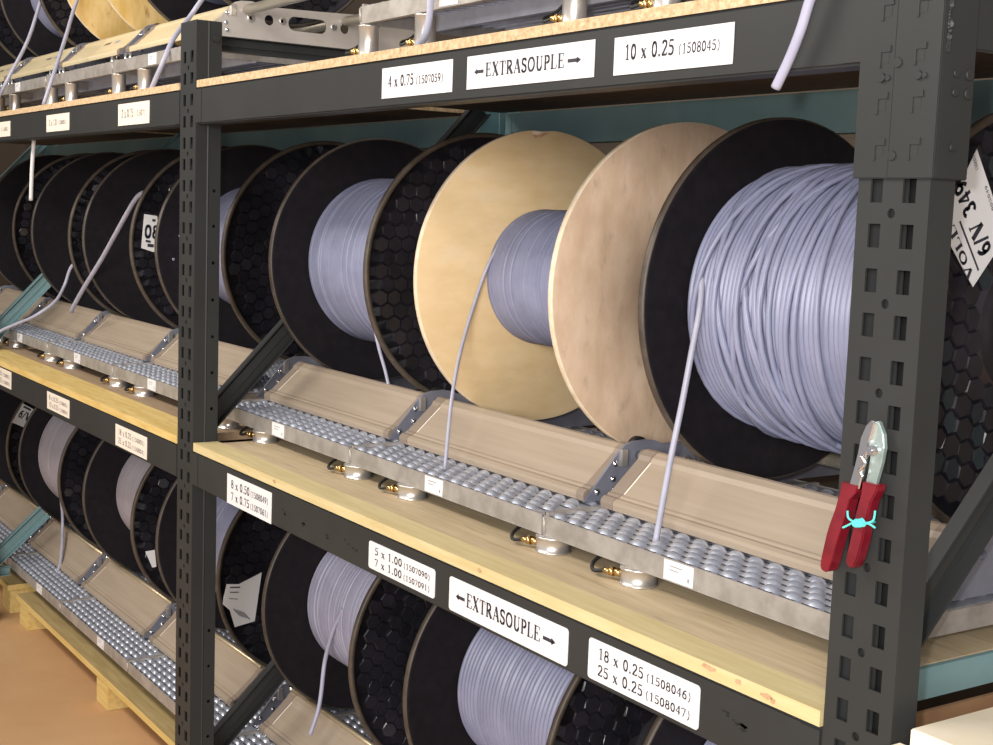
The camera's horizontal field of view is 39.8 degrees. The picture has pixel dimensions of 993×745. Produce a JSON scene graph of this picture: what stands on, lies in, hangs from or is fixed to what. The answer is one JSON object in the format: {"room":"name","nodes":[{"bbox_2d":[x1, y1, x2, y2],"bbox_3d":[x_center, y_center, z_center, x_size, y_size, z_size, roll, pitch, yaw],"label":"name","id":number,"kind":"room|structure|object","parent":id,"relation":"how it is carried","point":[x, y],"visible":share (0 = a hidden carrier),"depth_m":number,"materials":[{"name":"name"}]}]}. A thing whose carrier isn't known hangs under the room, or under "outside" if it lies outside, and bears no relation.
{"room":"cable warehouse","nodes":[
{"label":"cable warehouse","id":0,"kind":"room"},
{"bbox_2d":[0,81,24,286],"bbox_3d":[-5.652,-1.269,8.310,5.450,3.420,0.100,-2,8,-34],"label":"wall","id":1,"kind":"structure","parent":0,"point":[9,153],"depth_m":9.70,"materials":[{"name":"teal paint"}]},
{"bbox_2d":[0,3,69,70],"bbox_3d":[-2.004,-1.614,6.058,0.629,0.629,0.475,-2,8,-34],"label":"cable reel","id":2,"kind":"object","parent":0,"point":[11,46],"visible":0.12,"depth_m":5.79,"materials":[{"name":"black plastic"}]},
{"bbox_2d":[0,480,167,744],"bbox_3d":[-2.095,1.239,3.109,5.450,0.100,13.000,-2,8,-34],"label":"floor","id":3,"kind":"structure","parent":0,"point":[48,696],"depth_m":4.42,"materials":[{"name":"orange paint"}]},
{"bbox_2d":[0,562,35,612],"bbox_3d":[-1.916,0.801,5.984,0.705,0.114,1.150,-2,8,-34],"label":"pallet","id":4,"kind":"object","parent":3,"relation":"on","point":[13,584],"visible":0.13,"depth_m":5.35,"materials":[{"name":"yellow wood"}]},
{"bbox_2d":[0,521,71,564],"bbox_3d":[-1.861,0.706,5.883,0.659,0.100,0.779,-2,8,-34],"label":"metal tray","id":5,"kind":"object","parent":4,"relation":"on","point":[5,531],"visible":0.07,"depth_m":5.58,"materials":[{"name":"metal"}]},
{"bbox_2d":[0,483,48,530],"bbox_3d":[-1.831,0.583,6.070,0.692,0.115,0.722,-2,8,-34],"label":"wooden board","id":6,"kind":"object","parent":5,"relation":"on","point":[15,507],"visible":0.28,"depth_m":5.92,"materials":[{"name":"beige wood"}]},
{"bbox_2d":[0,389,37,505],"bbox_3d":[-1.881,0.272,5.993,0.629,0.629,0.516,-2,8,-34],"label":"cable reel","id":7,"kind":"object","parent":6,"relation":"on","point":[14,412],"visible":0.02,"depth_m":5.67,"materials":[{"name":"black plastic"}]},
{"bbox_2d":[25,515,104,582],"bbox_3d":[-1.439,0.665,5.484,0.692,0.115,0.722,-2,8,-34],"label":"wooden board","id":8,"kind":"object","parent":5,"relation":"on","point":[79,555],"visible":0.51,"depth_m":5.29,"materials":[{"name":"beige wood"}]},
{"bbox_2d":[18,407,101,572],"bbox_3d":[-1.499,0.408,5.406,0.649,0.737,0.556,-2,8,-34],"label":"cable reel","id":9,"kind":"object","parent":8,"relation":"on","point":[54,455],"visible":0.33,"depth_m":5.35,"materials":[{"name":"black plastic"}]},
{"bbox_2d":[7,552,151,611],"bbox_3d":[-1.469,0.788,5.296,0.659,0.100,0.779,-2,8,-34],"label":"metal tray","id":10,"kind":"object","parent":4,"relation":"on","point":[34,568],"visible":0.23,"depth_m":5.09,"materials":[{"name":"metal"}]},
{"bbox_2d":[77,554,173,636],"bbox_3d":[-1.046,0.748,4.898,0.692,0.115,0.722,-2,8,-34],"label":"wooden board","id":11,"kind":"object","parent":10,"relation":"on","point":[122,590],"visible":0.52,"depth_m":4.71,"materials":[{"name":"beige wood"}]},
{"bbox_2d":[82,440,221,602],"bbox_3d":[-1.036,0.449,4.730,0.629,0.629,0.516,-2,8,-34],"label":"cable reel","id":12,"kind":"object","parent":11,"relation":"on","point":[124,494],"visible":0.3,"depth_m":4.77,"materials":[{"name":"black plastic"}]},
{"bbox_2d":[0,145,55,177],"bbox_3d":[-2.744,-0.326,7.111,0.925,2.032,0.124,-2,8,-34],"label":"frame","id":13,"kind":"object","parent":3,"relation":"on","point":[45,150],"visible":0.05,"depth_m":7.23,"materials":[{"name":"green paint"}]},
{"bbox_3d":[-2.487,-1.000,5.905,0.046,0.083,2.016,-2,8,-34],"label":"beam","id":14,"kind":"structure","parent":13,"relation":"attached to","visible":0},
{"bbox_2d":[10,131,175,145],"bbox_3d":[-2.150,-1.065,6.122,0.851,0.017,2.005,-2,8,-34],"label":"shelf","id":15,"kind":"object","parent":14,"relation":"on","point":[143,134],"visible":0.38,"depth_m":6.09,"materials":[{"name":"brown wood"}]},
{"bbox_2d":[5,98,42,107],"bbox_3d":[-1.886,-1.094,5.802,0.662,0.135,0.771,-2,8,-34],"label":"metal tray","id":16,"kind":"object","parent":15,"relation":"on","point":[25,103],"visible":0.03,"depth_m":5.89,"materials":[{"name":"metal"}]},
{"bbox_2d":[0,61,22,85],"bbox_3d":[-1.910,-1.273,6.072,0.692,0.156,0.722,-2,8,-34],"label":"wooden board","id":17,"kind":"object","parent":16,"relation":"on","point":[4,70],"visible":0.08,"depth_m":5.77,"materials":[{"name":"beige wood"}]},
{"bbox_2d":[8,47,74,83],"bbox_3d":[-1.517,-1.190,5.486,0.692,0.156,0.722,-2,8,-34],"label":"wooden board","id":18,"kind":"object","parent":16,"relation":"on","point":[33,67],"visible":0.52,"depth_m":5.39,"materials":[{"name":"beige wood"}]},
{"bbox_2d":[0,0,119,60],"bbox_3d":[-1.575,-1.524,5.418,0.629,0.629,0.525,-2,8,-34],"label":"cable reel","id":19,"kind":"object","parent":18,"relation":"on","point":[48,33],"visible":0.27,"depth_m":5.50,"materials":[{"name":"black plastic"}]},
{"bbox_2d":[0,1,40,97],"bbox_3d":[-1.749,-1.222,5.094,0.228,0.537,0.086,-3,9,-39],"label":"cable","id":20,"kind":"object","parent":19,"relation":"hanging from","point":[26,43],"visible":0.97,"depth_m":5.06,"materials":[{"name":"grey plastic"}]},
{"bbox_2d":[0,76,108,111],"bbox_3d":[-1.493,-1.011,5.216,0.662,0.135,0.771,-2,8,-34],"label":"metal tray","id":21,"kind":"object","parent":15,"relation":"on","point":[33,89],"visible":0.25,"depth_m":5.10,"materials":[{"name":"metal"}]},
{"bbox_2d":[7,77,38,91],"bbox_3d":[-1.471,-1.056,5.184,0.657,0.038,0.704,-2,8,-34],"label":"tray","id":22,"kind":"object","parent":21,"relation":"on","point":[32,85],"depth_m":4.95,"materials":[{"name":"grey metal"}]},
{"bbox_2d":[58,29,141,72],"bbox_3d":[-1.125,-1.108,4.899,0.692,0.156,0.722,-2,8,-34],"label":"wooden board","id":23,"kind":"object","parent":21,"relation":"on","point":[87,54],"visible":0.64,"depth_m":4.77,"materials":[{"name":"beige wood"}]},
{"bbox_2d":[67,0,180,55],"bbox_3d":[-1.164,-1.438,4.803,0.629,0.629,0.392,-2,8,-34],"label":"cable reel","id":24,"kind":"object","parent":23,"relation":"on","point":[104,19],"visible":0.25,"depth_m":4.85,"materials":[{"name":"yellow wood"}]},
{"bbox_2d":[42,0,78,104],"bbox_3d":[-1.466,-1.155,4.681,0.048,0.513,0.372,3,7,6],"label":"cable","id":25,"kind":"object","parent":24,"relation":"hanging from","point":[75,4],"visible":0.98,"depth_m":4.61,"materials":[{"name":"grey plastic"}]},
{"bbox_3d":[-2.518,-0.151,6.005,0.046,0.083,2.016,-2,8,-34],"label":"beam","id":26,"kind":"structure","parent":13,"relation":"attached to","visible":0},
{"bbox_2d":[0,342,35,349],"bbox_3d":[-2.180,-0.217,6.221,0.850,0.020,2.005,-2,8,-34],"label":"shelf","id":27,"kind":"object","parent":26,"relation":"on","point":[2,346],"visible":0.02,"depth_m":5.26,"materials":[{"name":"beige wood"}]},
{"bbox_2d":[0,323,76,351],"bbox_3d":[-1.531,-0.134,5.319,0.672,0.070,0.799,-2,8,-34],"label":"metal tray","id":28,"kind":"object","parent":27,"relation":"on","point":[23,334],"visible":0.2,"depth_m":5.10,"materials":[{"name":"metal"}]},
{"bbox_2d":[10,323,76,342],"bbox_3d":[-1.498,-0.144,5.283,0.657,0.038,0.704,-2,8,-34],"label":"tray","id":29,"kind":"object","parent":28,"relation":"on","point":[24,332],"depth_m":5.09,"materials":[{"name":"grey"}]},
{"bbox_2d":[24,296,101,338],"bbox_3d":[-1.407,-0.226,5.380,0.692,0.109,0.722,-2,8,-34],"label":"wooden board","id":30,"kind":"object","parent":28,"relation":"on","point":[59,319],"visible":0.45,"depth_m":5.18,"materials":[{"name":"beige wood"}]},
{"bbox_2d":[0,150,151,332],"bbox_3d":[-1.471,-0.462,5.104,0.877,0.728,0.493,-2,8,-34],"label":"cable reel","id":31,"kind":"object","parent":30,"relation":"on","point":[60,208],"visible":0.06,"depth_m":5.22,"materials":[{"name":"black plastic"}]},
{"bbox_3d":[-1.923,-0.216,5.905,0.672,0.070,0.799,-2,8,-34],"label":"metal tray","id":32,"kind":"object","parent":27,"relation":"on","visible":0},
{"bbox_2d":[0,284,46,320],"bbox_3d":[-1.799,-0.308,5.966,0.692,0.109,0.722,-2,8,-34],"label":"wooden board","id":33,"kind":"object","parent":32,"relation":"on","point":[9,293],"visible":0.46,"depth_m":5.88,"materials":[{"name":"beige wood"}]},
{"bbox_2d":[0,153,93,303],"bbox_3d":[-1.778,-0.602,5.782,0.629,0.629,0.495,-2,8,-34],"label":"cable reel","id":34,"kind":"object","parent":33,"relation":"on","point":[19,267],"visible":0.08,"depth_m":5.83,"materials":[{"name":"black plastic"}]},
{"bbox_2d":[0,133,179,575],"bbox_3d":[-1.574,-0.080,5.364,0.925,2.032,0.124,-2,8,-34],"label":"frame","id":35,"kind":"object","parent":3,"relation":"on","point":[39,286],"visible":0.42,"depth_m":5.30,"materials":[{"name":"green paint"}]},
{"bbox_2d":[0,366,177,476],"bbox_3d":[-1.336,0.098,4.240,0.047,0.083,2.058,-2,8,-34],"label":"beam","id":36,"kind":"structure","parent":35,"relation":"attached to","point":[160,452],"depth_m":3.90,"materials":[{"name":"black metal"}]},
{"bbox_2d":[0,91,179,142],"bbox_3d":[-1.306,-0.752,4.141,0.047,0.083,2.058,-2,8,-34],"label":"beam","id":37,"kind":"structure","parent":35,"relation":"attached to","point":[161,111],"depth_m":3.81,"materials":[{"name":"grey metal"}]},
{"bbox_2d":[29,140,35,200],"bbox_3d":[-1.537,-0.711,4.553,0.013,0.281,0.068,-2,8,-34],"label":"cable","id":38,"kind":"object","parent":37,"relation":"hanging from","point":[31,182],"visible":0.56,"depth_m":4.56,"materials":[{"name":"white plastic"}]},
{"bbox_2d":[50,137,172,155],"bbox_3d":[-1.766,-1.031,6.384,0.046,0.083,2.016,-2,8,-34],"label":"beam","id":39,"kind":"structure","parent":35,"relation":"attached to","point":[128,146],"depth_m":6.36,"materials":[{"name":"metal"}]},
{"bbox_2d":[221,117,478,150],"bbox_3d":[-0.585,-0.782,4.619,0.046,0.083,2.058,-2,8,-34],"label":"beam","id":40,"kind":"structure","parent":35,"relation":"attached to","point":[423,134],"depth_m":4.40,"materials":[{"name":"teal metal"}]},
{"bbox_2d":[0,83,464,132],"bbox_3d":[-0.969,-0.816,4.357,0.851,0.017,2.047,-2,8,-34],"label":"shelf","id":41,"kind":"object","parent":40,"relation":"attached to","point":[425,112],"visible":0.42,"depth_m":4.06,"materials":[{"name":"beige wood"}]},
{"bbox_2d":[40,61,180,104],"bbox_3d":[-1.101,-0.929,4.630,0.662,0.135,0.771,-2,8,-34],"label":"metal tray","id":42,"kind":"object","parent":41,"relation":"on","point":[98,77],"visible":0.21,"depth_m":4.54,"materials":[{"name":"metal"}]},
{"bbox_2d":[120,6,341,57],"bbox_3d":[-0.725,-1.024,4.302,0.692,0.156,0.722,-2,8,-34],"label":"wooden board","id":43,"kind":"object","parent":42,"relation":"on","point":[156,37],"visible":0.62,"depth_m":4.23,"materials":[{"name":"beige wood"}]},
{"bbox_2d":[147,0,353,27],"bbox_3d":[-0.752,-1.351,4.188,0.629,0.629,0.505,-2,8,-34],"label":"cable reel","id":44,"kind":"object","parent":43,"relation":"on","point":[171,10],"visible":0.41,"depth_m":4.12,"materials":[{"name":"black plastic"}]},
{"bbox_2d":[149,0,203,87],"bbox_3d":[-0.860,-0.950,3.783,0.220,0.372,0.094,-4,9,-40],"label":"cable","id":45,"kind":"object","parent":41,"relation":"on","point":[191,14],"visible":0.85,"depth_m":3.72,"materials":[{"name":"grey plastic"}]},
{"bbox_2d":[105,46,313,93],"bbox_3d":[-0.709,-0.847,4.044,0.662,0.135,0.771,-2,8,-34],"label":"metal tray","id":46,"kind":"object","parent":41,"relation":"on","point":[145,66],"visible":0.31,"depth_m":3.94,"materials":[{"name":"metal"}]},
{"bbox_2d":[120,47,175,64],"bbox_3d":[-0.686,-0.891,4.013,0.657,0.038,0.704,-2,8,-34],"label":"tray","id":47,"kind":"object","parent":46,"relation":"on","point":[154,58],"depth_m":3.85,"materials":[{"name":"grey"}]},
{"bbox_2d":[217,0,413,50],"bbox_3d":[-0.333,-0.965,3.715,0.692,0.109,0.706,-2,8,-34],"label":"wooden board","id":48,"kind":"object","parent":46,"relation":"on","point":[236,22],"visible":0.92,"depth_m":3.94,"materials":[{"name":"silver metal"}]},
{"bbox_2d":[16,591,174,744],"bbox_3d":[-0.977,0.999,4.581,0.705,0.114,1.990,-2,8,-34],"label":"pallet","id":49,"kind":"object","parent":3,"relation":"on","point":[116,688],"visible":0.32,"depth_m":4.42,"materials":[{"name":"yellow wood"}]},
{"bbox_2d":[59,597,234,671],"bbox_3d":[-1.077,0.871,4.710,0.659,0.100,0.779,-2,8,-34],"label":"metal tray","id":50,"kind":"object","parent":49,"relation":"on","point":[114,636],"visible":0.22,"depth_m":4.50,"materials":[{"name":"metal"}]},
{"bbox_2d":[143,603,264,707],"bbox_3d":[-0.654,0.830,4.312,0.692,0.115,0.722,-2,8,-34],"label":"wooden board","id":51,"kind":"object","parent":50,"relation":"on","point":[235,671],"visible":0.23,"depth_m":4.01,"materials":[{"name":"beige wood"}]},
{"bbox_2d":[155,437,286,666],"bbox_3d":[-0.638,0.533,4.136,0.629,0.629,0.494,-2,8,-34],"label":"cable reel","id":52,"kind":"object","parent":51,"relation":"on","point":[247,544],"visible":0.29,"depth_m":3.83,"materials":[{"name":"black plastic"}]},
{"bbox_2d":[127,643,354,732],"bbox_3d":[-0.684,0.953,4.125,0.659,0.100,0.779,-2,8,-34],"label":"metal tray","id":53,"kind":"object","parent":49,"relation":"on","point":[156,674],"visible":0.12,"depth_m":4.04,"materials":[{"name":"metal"}]},
{"bbox_2d":[230,711,373,744],"bbox_3d":[-0.292,1.035,3.538,0.659,0.100,0.779,-2,8,-34],"label":"metal tray","id":54,"kind":"object","parent":49,"relation":"on","point":[255,737],"visible":0.09,"depth_m":3.65,"materials":[{"name":"metal"}]},
{"bbox_2d":[251,681,375,744],"bbox_3d":[-0.181,0.930,3.607,0.692,0.115,0.722,-2,8,-34],"label":"wooden board","id":55,"kind":"object","parent":54,"relation":"on","point":[287,718],"visible":0.49,"depth_m":3.59,"materials":[{"name":"beige wood"}]},
{"bbox_2d":[261,532,432,744],"bbox_3d":[-0.206,0.624,3.490,0.630,0.629,0.496,-2,8,-34],"label":"cable reel","id":56,"kind":"object","parent":55,"relation":"on","point":[342,635],"visible":0.39,"depth_m":3.46,"materials":[{"name":"black plastic"}]},
{"bbox_2d":[175,19,519,744],"bbox_3d":[-0.381,0.171,3.582,0.925,2.032,0.124,-2,8,-34],"label":"frame","id":57,"kind":"object","parent":3,"relation":"on","point":[202,407],"visible":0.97,"depth_m":3.33,"materials":[{"name":"grey paint"}]},
{"bbox_2d":[0,349,252,443],"bbox_3d":[-0.998,0.032,4.457,0.850,0.020,2.047,-2,8,-34],"label":"shelf","id":58,"kind":"object","parent":57,"relation":"attached to","point":[158,414],"visible":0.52,"depth_m":4.04,"materials":[{"name":"beige wood"}]},
{"bbox_2d":[37,340,279,375],"bbox_3d":[-1.139,-0.051,4.733,0.672,0.070,0.799,-2,8,-34],"label":"metal tray","id":59,"kind":"object","parent":58,"relation":"on","point":[76,354],"visible":0.23,"depth_m":4.57,"materials":[{"name":"metal"}]},
{"bbox_2d":[77,310,174,360],"bbox_3d":[-1.015,-0.143,4.794,0.692,0.109,0.722,-2,8,-34],"label":"wooden board","id":60,"kind":"object","parent":59,"relation":"on","point":[127,336],"visible":0.58,"depth_m":4.61,"materials":[{"name":"beige wood"}]},
{"bbox_2d":[70,146,227,328],"bbox_3d":[-1.052,-0.449,4.697,0.630,0.629,0.647,-2,8,-34],"label":"cable reel","id":61,"kind":"object","parent":60,"relation":"on","point":[121,216],"visible":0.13,"depth_m":4.69,"materials":[{"name":"black plastic"}]},
{"bbox_2d":[51,341,279,364],"bbox_3d":[-1.105,-0.062,4.697,0.657,0.038,0.704,-2,8,-34],"label":"tray","id":62,"kind":"object","parent":59,"relation":"on","point":[72,352],"depth_m":4.56,"materials":[{"name":"grey"}]},
{"bbox_2d":[100,358,284,400],"bbox_3d":[-0.746,0.031,4.147,0.672,0.070,0.799,-2,8,-34],"label":"metal tray","id":63,"kind":"object","parent":58,"relation":"on","point":[148,378],"visible":0.19,"depth_m":4.03,"materials":[{"name":"metal"}]},
{"bbox_2d":[145,327,253,384],"bbox_3d":[-0.622,-0.061,4.208,0.692,0.109,0.722,-2,8,-34],"label":"wooden board","id":64,"kind":"object","parent":63,"relation":"on","point":[230,356],"visible":0.21,"depth_m":4.01,"materials":[{"name":"beige wood"}]},
{"bbox_2d":[154,141,345,359],"bbox_3d":[-0.612,-0.357,4.040,0.629,0.629,0.526,-2,8,-34],"label":"cable reel","id":65,"kind":"object","parent":64,"relation":"on","point":[255,180],"visible":0.41,"depth_m":3.74,"materials":[{"name":"black plastic"}]},
{"bbox_2d":[217,391,585,463],"bbox_3d":[-0.271,0.131,3.438,0.672,0.070,0.799,-2,8,-34],"label":"metal tray","id":66,"kind":"object","parent":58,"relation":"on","point":[269,420],"visible":0.25,"depth_m":3.23,"materials":[{"name":"metal"}]},
{"bbox_2d":[256,354,424,438],"bbox_3d":[-0.150,0.038,3.502,0.692,0.109,0.722,-2,8,-34],"label":"wooden board","id":67,"kind":"object","parent":66,"relation":"on","point":[301,383],"visible":0.65,"depth_m":3.32,"materials":[{"name":"beige wood"}]},
{"bbox_2d":[268,133,503,392],"bbox_3d":[-0.165,-0.263,3.372,0.629,0.629,0.513,-2,8,-34],"label":"cable reel","id":68,"kind":"object","parent":67,"relation":"on","point":[345,234],"visible":0.51,"depth_m":3.37,"materials":[{"name":"black plastic"}]},
{"bbox_2d":[192,452,822,744],"bbox_3d":[-0.155,0.346,2.475,0.047,0.083,2.016,-2,8,-34],"label":"beam","id":69,"kind":"structure","parent":57,"relation":"attached to","point":[720,714],"depth_m":2.12,"materials":[{"name":"black metal"}]},
{"bbox_2d":[193,439,992,726],"bbox_3d":[0.183,0.280,2.693,0.850,0.020,2.007,-2,8,-34],"label":"shelf","id":70,"kind":"object","parent":69,"relation":"on","point":[781,666],"visible":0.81,"depth_m":2.11,"materials":[{"name":"brown wood"}]},
{"bbox_2d":[327,428,806,533],"bbox_3d":[0.121,0.214,2.852,0.672,0.070,0.799,-2,8,-34],"label":"track","id":71,"kind":"object","parent":70,"relation":"on","point":[418,472],"visible":0.27,"depth_m":2.65,"materials":[{"name":"metal"}]},
{"bbox_2d":[388,387,625,500],"bbox_3d":[0.242,0.121,2.917,0.692,0.109,0.722,-2,8,-34],"label":"wooden board","id":72,"kind":"object","parent":71,"relation":"on","point":[545,454],"visible":0.63,"depth_m":2.72,"materials":[{"name":"beige wood"}]},
{"bbox_2d":[413,122,727,469],"bbox_3d":[0.216,-0.151,2.788,0.648,0.688,0.489,-2,8,-34],"label":"cable reel","id":73,"kind":"object","parent":72,"relation":"on","point":[530,254],"visible":0.76,"depth_m":2.81,"materials":[{"name":"brown wood"}]},
{"bbox_2d":[510,482,992,639],"bbox_3d":[0.514,0.296,2.265,0.672,0.070,0.799,-2,8,-34],"label":"track","id":74,"kind":"object","parent":70,"relation":"on","point":[798,599],"visible":0.38,"depth_m":2.06,"materials":[{"name":"metal"}]},
{"bbox_2d":[583,436,992,601],"bbox_3d":[0.643,0.205,2.318,0.692,0.109,0.752,-2,8,-34],"label":"wooden board","id":75,"kind":"object","parent":74,"relation":"on","point":[773,520],"visible":0.62,"depth_m":2.20,"materials":[{"name":"beige wood"}]},
{"bbox_2d":[638,113,992,540],"bbox_3d":[0.615,-0.065,2.183,0.660,0.690,0.508,-2,8,-34],"label":"cable reel","id":76,"kind":"object","parent":75,"relation":"on","point":[744,299],"visible":0.63,"depth_m":2.16,"materials":[{"name":"black plastic"}]},
{"bbox_2d":[917,650,992,700],"bbox_3d":[0.743,0.399,1.941,0.720,0.042,0.032,-2,8,-34],"label":"rail","id":77,"kind":"object","parent":70,"relation":"attached to","point":[953,675],"visible":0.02,"depth_m":1.84,"materials":[{"name":"teal metal"}]},
{"bbox_2d":[196,0,863,124],"bbox_3d":[-0.124,-0.504,2.376,0.047,0.083,2.016,-2,8,-34],"label":"beam","id":78,"kind":"structure","parent":57,"relation":"attached to","point":[753,42],"depth_m":1.98,"materials":[{"name":"black metal"}]},
{"bbox_2d":[771,0,815,90],"bbox_3d":[0.453,-0.463,1.595,0.239,0.272,0.080,1,7,-8],"label":"cable","id":79,"kind":"object","parent":78,"relation":"hanging from","point":[806,11],"visible":1,"depth_m":1.60,"materials":[{"name":"grey plastic"}]},
{"bbox_2d":[505,79,992,142],"bbox_3d":[0.597,-0.534,2.854,0.046,0.083,2.016,-2,8,-34],"label":"beam","id":80,"kind":"structure","parent":57,"relation":"attached to","point":[836,110],"depth_m":3.01,"materials":[{"name":"teal metal"}]},
{"bbox_2d":[197,0,992,112],"bbox_3d":[0.212,-0.568,2.593,0.851,0.017,2.003,-2,8,-34],"label":"shelf","id":81,"kind":"object","parent":80,"relation":"attached to","point":[983,61],"visible":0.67,"depth_m":2.57,"materials":[{"name":"beige wood"}]},
{"bbox_2d":[413,0,433,45],"bbox_3d":[-0.130,-0.669,2.506,0.023,0.179,0.159,2,7,3],"label":"cable","id":82,"kind":"object","parent":81,"relation":"on","point":[425,35],"visible":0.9,"depth_m":2.51,"materials":[{"name":"grey plastic"}]},
{"bbox_2d":[345,0,682,54],"bbox_3d":[0.164,-0.663,2.740,0.662,0.135,0.771,-2,8,-34],"label":"metal tray","id":83,"kind":"object","parent":81,"relation":"on","point":[464,18],"visible":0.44,"depth_m":2.71,"materials":[{"name":"metal"}]},
{"bbox_2d":[383,0,457,6],"bbox_3d":[0.187,-0.707,2.708,0.657,0.038,0.704,-2,8,-34],"label":"tray","id":84,"kind":"object","parent":83,"relation":"on","point":[391,3],"depth_m":2.63,"materials":[{"name":"grey"}]},
{"bbox_2d":[542,0,694,22],"bbox_3d":[0.557,-0.581,2.154,0.662,0.135,0.771,-2,8,-34],"label":"metal tray","id":85,"kind":"object","parent":81,"relation":"on","point":[571,9],"visible":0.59,"depth_m":2.23,"materials":[{"name":"metal"}]},
{"bbox_2d":[822,178,992,744],"bbox_3d":[0.797,0.199,1.809,0.925,2.470,0.124,-2,8,-34],"label":"frame","id":86,"kind":"object","parent":3,"relation":"on","point":[884,610],"visible":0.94,"depth_m":1.54,"materials":[{"name":"grey paint"}]},
{"bbox_2d":[820,420,886,571],"bbox_3d":[0.406,0.142,1.553,0.028,0.185,0.079,-2,8,-34],"label":"pliers","id":87,"kind":"object","parent":86,"relation":"hanging from","point":[873,442],"visible":1,"depth_m":1.54,"materials":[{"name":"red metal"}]},
{"bbox_2d":[853,0,992,180],"bbox_3d":[0.791,-0.535,1.699,0.838,0.620,0.117,-2,8,-34],"label":"upright","id":88,"kind":"structure","parent":86,"relation":"attached to","point":[916,76],"depth_m":1.48,"materials":[{"name":"grey paint"}]},
{"bbox_2d":[894,707,992,744],"bbox_3d":[0.676,0.933,1.547,0.420,1.064,0.341,-2,8,-34],"label":"carton","id":89,"kind":"object","parent":3,"relation":"on","point":[975,728],"visible":1,"depth_m":1.51,"materials":[{"name":"beige cardboard"}]},
{"bbox_2d":[916,692,992,727],"bbox_3d":[0.740,0.924,1.993,0.700,0.982,0.006,-2,8,-34],"label":"cardboard sheet","id":90,"kind":"object","parent":3,"relation":"on","point":[985,701],"visible":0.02,"depth_m":1.84,"materials":[{"name":"brown cardboard"}]},
{"bbox_2d":[25,0,992,711],"bbox_3d":[0.278,-0.605,4.438,0.100,3.420,13.000,-2,8,-34],"label":"wall","id":91,"kind":"structure","parent":0,"point":[832,481],"depth_m":3.69,"materials":[{"name":"teal paint"}]},
{"bbox_3d":[0.493,1.200,2.367,0.659,0.100,0.779,-2,8,-34],"label":"metal tray","id":92,"kind":"object","parent":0,"visible":0},
{"bbox_3d":[0.603,1.094,2.435,0.692,0.115,0.722,-2,8,-34],"label":"cradle","id":93,"kind":"object","parent":92,"relation":"on","visible":0},
{"bbox_2d":[643,716,715,744],"bbox_3d":[0.608,0.795,2.275,0.629,0.629,0.505,-2,8,-34],"label":"cable reel","id":94,"kind":"object","parent":93,"relation":"on","point":[663,731],"visible":0.02,"depth_m":2.33,"materials":[{"name":"black plastic"}]},
{"bbox_3d":[0.100,1.118,2.953,0.659,0.100,0.779,-2,8,-34],"label":"metal tray","id":95,"kind":"object","parent":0,"visible":0},
{"bbox_3d":[0.211,1.012,3.021,0.692,0.115,0.722,-2,8,-34],"label":"cradle","id":96,"kind":"object","parent":95,"relation":"on","visible":0},
{"bbox_2d":[403,604,657,744],"bbox_3d":[0.204,0.710,2.878,0.629,0.629,0.522,-2,8,-34],"label":"cable reel","id":97,"kind":"object","parent":96,"relation":"on","point":[465,683],"visible":0.34,"depth_m":2.88,"materials":[{"name":"black plastic"}]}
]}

